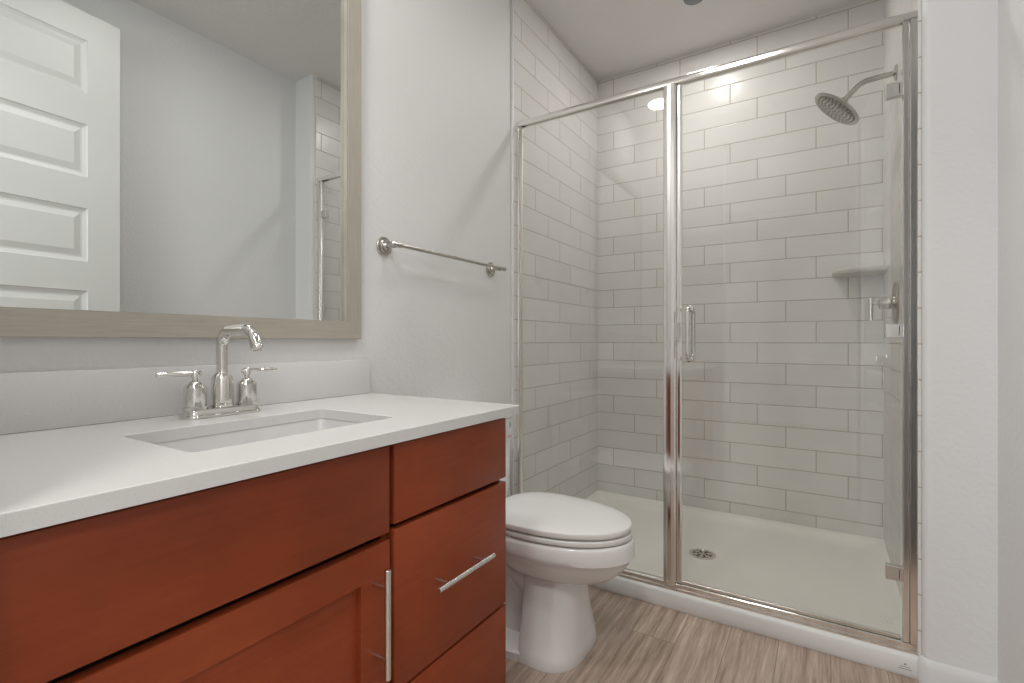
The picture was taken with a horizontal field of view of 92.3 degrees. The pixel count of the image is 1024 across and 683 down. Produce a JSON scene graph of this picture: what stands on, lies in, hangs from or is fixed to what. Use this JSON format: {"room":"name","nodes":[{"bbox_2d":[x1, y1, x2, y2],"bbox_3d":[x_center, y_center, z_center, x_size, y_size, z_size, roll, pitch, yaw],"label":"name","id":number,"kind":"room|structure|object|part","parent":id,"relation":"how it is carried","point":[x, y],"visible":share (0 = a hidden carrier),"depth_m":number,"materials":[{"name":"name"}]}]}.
{"room":"bathroom","nodes":[
{"label":"bathroom","id":0,"kind":"room"},
{"bbox_2d":[0,0,597,498],"bbox_3d":[-0.239,-0.315,2.038,0.130,2.730,3.010,0,0,32],"label":"wall","id":1,"kind":"structure","parent":0,"point":[436,74],"depth_m":2.03,"materials":[{"name":"white paint"}]},
{"bbox_2d":[0,0,360,338],"bbox_3d":[-0.721,-0.590,1.149,0.024,1.164,0.912,0,0,32],"label":"wall mirror","id":2,"kind":"object","parent":1,"relation":"attached to","point":[169,168],"visible":1,"depth_m":1.11,"materials":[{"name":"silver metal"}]},
{"bbox_3d":[-0.721,-0.035,1.149,0.024,0.053,0.912,0,0,32],"label":"frame rail","id":3,"kind":"part","parent":2,"relation":"part of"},
{"bbox_2d":[0,359,369,434],"bbox_3d":[-0.723,0.110,1.150,0.020,0.108,0.989,0,0,32],"label":"backsplash","id":4,"kind":"structure","parent":1,"relation":"attached to","point":[43,400],"depth_m":1.02,"materials":[{"name":"white stone"}]},
{"bbox_2d":[376,237,505,276],"bbox_3d":[-0.232,-0.316,1.879,0.071,0.064,0.684,0,0,32],"label":"towel bar","id":5,"kind":"object","parent":1,"relation":"attached to","point":[384,246],"visible":1,"depth_m":1.70,"materials":[{"name":"silver metal"}]},
{"bbox_2d":[511,0,513,495],"bbox_3d":[0.002,-0.315,2.304,0.013,2.730,0.009,0,0,32],"label":"trim","id":6,"kind":"structure","parent":1,"relation":"attached to","point":[512,1],"depth_m":2.30,"materials":[{"name":"white"}]},
{"bbox_2d":[528,0,864,80],"bbox_3d":[-0.291,-1.720,0.007,5.100,0.080,6.700,0,0,32],"label":"ceiling","id":7,"kind":"structure","parent":0,"point":[610,38],"depth_m":2.60,"materials":[{"name":"white paint"}]},
{"bbox_2d":[679,0,705,7],"bbox_3d":[0.888,-1.675,2.396,0.144,0.010,0.144,0,0,32],"label":"recessed light","id":8,"kind":"object","parent":7,"relation":"in","point":[685,3],"visible":1,"depth_m":2.43,"materials":[{"name":"white"}]},
{"bbox_2d":[506,586,918,682],"bbox_3d":[0.498,1.080,1.537,2.000,0.060,3.070,0,0,32],"label":"floor","id":9,"kind":"structure","parent":0,"point":[638,641],"depth_m":1.63,"materials":[{"name":"brown wood"}]},
{"bbox_2d":[0,418,505,682],"bbox_3d":[-0.487,0.619,0.992,0.586,0.862,0.968,0,0,32],"label":"vanity cabinet","id":10,"kind":"object","parent":9,"relation":"on","point":[385,564],"visible":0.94,"depth_m":0.75,"materials":[{"name":"brown wood"}]},
{"bbox_3d":[-0.390,0.662,0.693,0.020,0.576,0.566,0,0,32],"label":"door","id":11,"kind":"part","parent":10,"relation":"part of","materials":[{"name":"brown wood"}]},
{"bbox_2d":[0,393,518,537],"bbox_3d":[-0.487,0.175,1.004,0.573,0.023,0.994,0,0,32],"label":"countertop","id":12,"kind":"structure","parent":10,"relation":"on","point":[49,477],"depth_m":0.74,"materials":[{"name":"white stone"}]},
{"bbox_2d":[155,324,276,419],"bbox_3d":[-0.645,0.063,1.086,0.204,0.202,0.206,0,0,-18],"label":"faucet","id":13,"kind":"object","parent":12,"relation":"on","point":[195,406],"visible":1,"depth_m":1.08,"materials":[{"name":"silver metal"}]},
{"bbox_3d":[-0.696,0.069,1.029,0.017,0.016,0.085,0,0,32],"label":"lever handle","id":14,"kind":"part","parent":13,"relation":"part of","materials":[{"name":"silver metal"}]},
{"bbox_3d":[-0.650,0.154,1.102,0.058,0.019,0.164,0,0,32],"label":"plate","id":15,"kind":"part","parent":13,"relation":"part of","materials":[{"name":"silver metal"}]},
{"bbox_3d":[-0.650,0.104,1.102,0.048,0.080,0.048,0,0,32],"label":"spout","id":16,"kind":"part","parent":13,"relation":"part of","materials":[{"name":"silver metal"}]},
{"bbox_3d":[-0.591,0.016,1.065,0.164,0.109,0.025,0,0,32],"label":"spout","id":17,"kind":"part","parent":13,"relation":"part of","materials":[{"name":"silver metal"}]},
{"bbox_3d":[-0.604,0.069,1.175,0.017,0.016,0.085,0,0,32],"label":"lever handle","id":18,"kind":"part","parent":13,"relation":"part of","materials":[{"name":"silver metal"}]},
{"bbox_2d":[155,418,358,451],"bbox_3d":[-0.468,0.259,0.963,0.294,0.142,0.452,0,0,32],"label":"sink","id":19,"kind":"object","parent":12,"relation":"in","point":[209,442],"visible":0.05,"depth_m":1.05,"materials":[{"name":"white ceramic"}]},
{"bbox_3d":[-0.310,0.559,0.880,0.018,0.742,0.932,0,0,32],"label":"frame","id":20,"kind":"part","parent":10,"relation":"part of","materials":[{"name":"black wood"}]},
{"bbox_3d":[-0.394,0.662,0.695,0.008,0.456,0.430,0,0,32],"label":"door panel","id":21,"kind":"part","parent":10,"relation":"part of","materials":[{"name":"brown wood"}]},
{"bbox_3d":[-0.234,0.504,0.883,0.041,0.196,0.012,0,0,32],"label":"bar pull","id":22,"kind":"part","parent":10,"relation":"part of","materials":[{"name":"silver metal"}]},
{"bbox_3d":[-0.129,0.515,1.107,0.020,0.310,0.390,0,0,32],"label":"drawer","id":23,"kind":"part","parent":10,"relation":"part of","materials":[{"name":"brown wood"}]},
{"bbox_3d":[-0.129,0.273,1.107,0.020,0.152,0.390,0,0,32],"label":"drawer","id":24,"kind":"part","parent":10,"relation":"part of","materials":[{"name":"brown wood"}]},
{"bbox_3d":[-0.129,0.813,1.107,0.020,0.274,0.390,0,0,32],"label":"drawer","id":25,"kind":"part","parent":10,"relation":"part of","materials":[{"name":"brown wood"}]},
{"bbox_3d":[-0.107,0.503,1.083,0.041,0.012,0.196,0,0,32],"label":"bar pull","id":26,"kind":"part","parent":10,"relation":"part of","materials":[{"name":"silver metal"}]},
{"bbox_2d":[499,416,634,673],"bbox_3d":[0.087,0.661,1.759,0.708,0.778,0.378,0,0,32],"label":"toilet","id":27,"kind":"object","parent":9,"relation":"on","point":[558,546],"visible":0.71,"depth_m":1.60,"materials":[{"name":"ceramic"}]},
{"bbox_3d":[-0.151,0.483,1.895,0.156,0.350,0.342,0,0,32],"label":"tank","id":28,"kind":"part","parent":27,"relation":"part of","materials":[{"name":"white ceramic"}]},
{"bbox_3d":[0.177,0.627,1.704,0.478,0.017,0.368,0,0,32],"label":"seat","id":29,"kind":"part","parent":27,"relation":"part of","materials":[{"name":"plastic"}]},
{"bbox_3d":[0.168,0.600,1.710,0.497,0.028,0.372,0,0,32],"label":"seat lid","id":30,"kind":"part","parent":27,"relation":"part of","materials":[{"name":"plastic"}]},
{"bbox_2d":[586,490,918,678],"bbox_3d":[0.905,1.004,2.346,1.492,0.091,1.019,0,0,32],"label":"shower pan","id":31,"kind":"object","parent":9,"relation":"on","point":[835,574],"visible":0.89,"depth_m":2.11,"materials":[{"name":"plastic"}]},
{"bbox_2d":[516,10,916,654],"bbox_3d":[0.651,-0.031,1.943,1.475,2.022,0.117,0,0,32],"label":"shower door frame","id":32,"kind":"structure","parent":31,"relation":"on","point":[906,89],"depth_m":1.84,"materials":[{"name":"metal"}]},
{"bbox_3d":[0.629,-0.032,1.953,0.051,1.964,0.038,0,0,32],"label":"post","id":33,"kind":"part","parent":32,"relation":"part of","materials":[{"name":"metal"}]},
{"bbox_3d":[0.646,-0.037,1.922,0.022,0.074,0.012,0,0,32],"label":"strike plate","id":34,"kind":"part","parent":32,"relation":"part of","materials":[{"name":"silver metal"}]},
{"bbox_3d":[0.678,-0.030,1.889,0.017,0.213,0.055,0,0,32],"label":"door handle","id":35,"kind":"part","parent":32,"relation":"part of","materials":[{"name":"silver metal"}]},
{"bbox_3d":[0.711,-0.030,1.941,0.017,0.213,0.055,0,0,32],"label":"door handle","id":36,"kind":"part","parent":32,"relation":"part of","materials":[{"name":"silver metal"}]},
{"bbox_3d":[0.950,-0.031,1.754,0.688,1.946,0.006,0,0,32],"label":"glass door","id":37,"kind":"part","parent":32,"relation":"part of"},
{"bbox_2d":[598,0,883,538],"bbox_3d":[1.282,-0.315,2.782,1.906,2.730,0.120,0,0,32],"label":"wall","id":38,"kind":"structure","parent":0,"point":[783,386],"depth_m":2.67,"materials":[{"name":"tile"}]},
{"bbox_2d":[832,264,888,277],"bbox_3d":[1.657,-0.336,2.350,0.210,0.030,0.210,0,0,32],"label":"corner shelf","id":39,"kind":"object","parent":38,"relation":"attached to","point":[876,269],"visible":1,"depth_m":2.30,"materials":[{"name":"stone"}]},
{"bbox_2d":[884,0,997,677],"bbox_3d":[1.650,-0.315,1.866,0.295,2.730,1.037,0,0,32],"label":"wall","id":40,"kind":"structure","parent":0,"point":[960,37],"depth_m":1.47,"materials":[{"name":"white paint"}]},
{"bbox_2d":[815,64,897,124],"bbox_3d":[1.418,-1.007,2.037,0.279,0.196,0.203,0,0,32],"label":"shower","id":41,"kind":"object","parent":40,"relation":"attached to","point":[838,109],"visible":1,"depth_m":2.03,"materials":[{"name":"silver metal"}]},
{"bbox_3d":[1.460,-1.045,2.012,0.174,0.079,0.023,0,0,32],"label":"shower arm","id":42,"kind":"part","parent":41,"relation":"part of","materials":[{"name":"silver metal"}]},
{"bbox_2d":[868,281,899,323],"bbox_3d":[1.497,-0.155,1.988,0.092,0.172,0.172,0,0,32],"label":"shower valve","id":43,"kind":"object","parent":40,"relation":"attached to","point":[883,302],"visible":1,"depth_m":1.96,"materials":[{"name":"silver metal"}]},
{"bbox_3d":[1.465,-0.131,2.008,0.017,0.093,0.017,0,0,32],"label":"lever","id":44,"kind":"part","parent":43,"relation":"part of","materials":[{"name":"silver metal"}]},
{"bbox_2d":[917,655,997,682],"bbox_3d":[1.322,1.008,1.462,0.178,0.083,0.030,0,0,32],"label":"baseboard","id":45,"kind":"structure","parent":40,"relation":"attached to","point":[928,671],"depth_m":1.47,"materials":[{"name":"white"}]},
{"bbox_2d":[998,0,1023,682],"bbox_3d":[0.966,-0.315,0.620,0.120,2.730,1.900,0,0,32],"label":"wall","id":46,"kind":"structure","parent":0,"point":[1010,12],"depth_m":1.32,"materials":[{"name":"white paint"}]}
]}

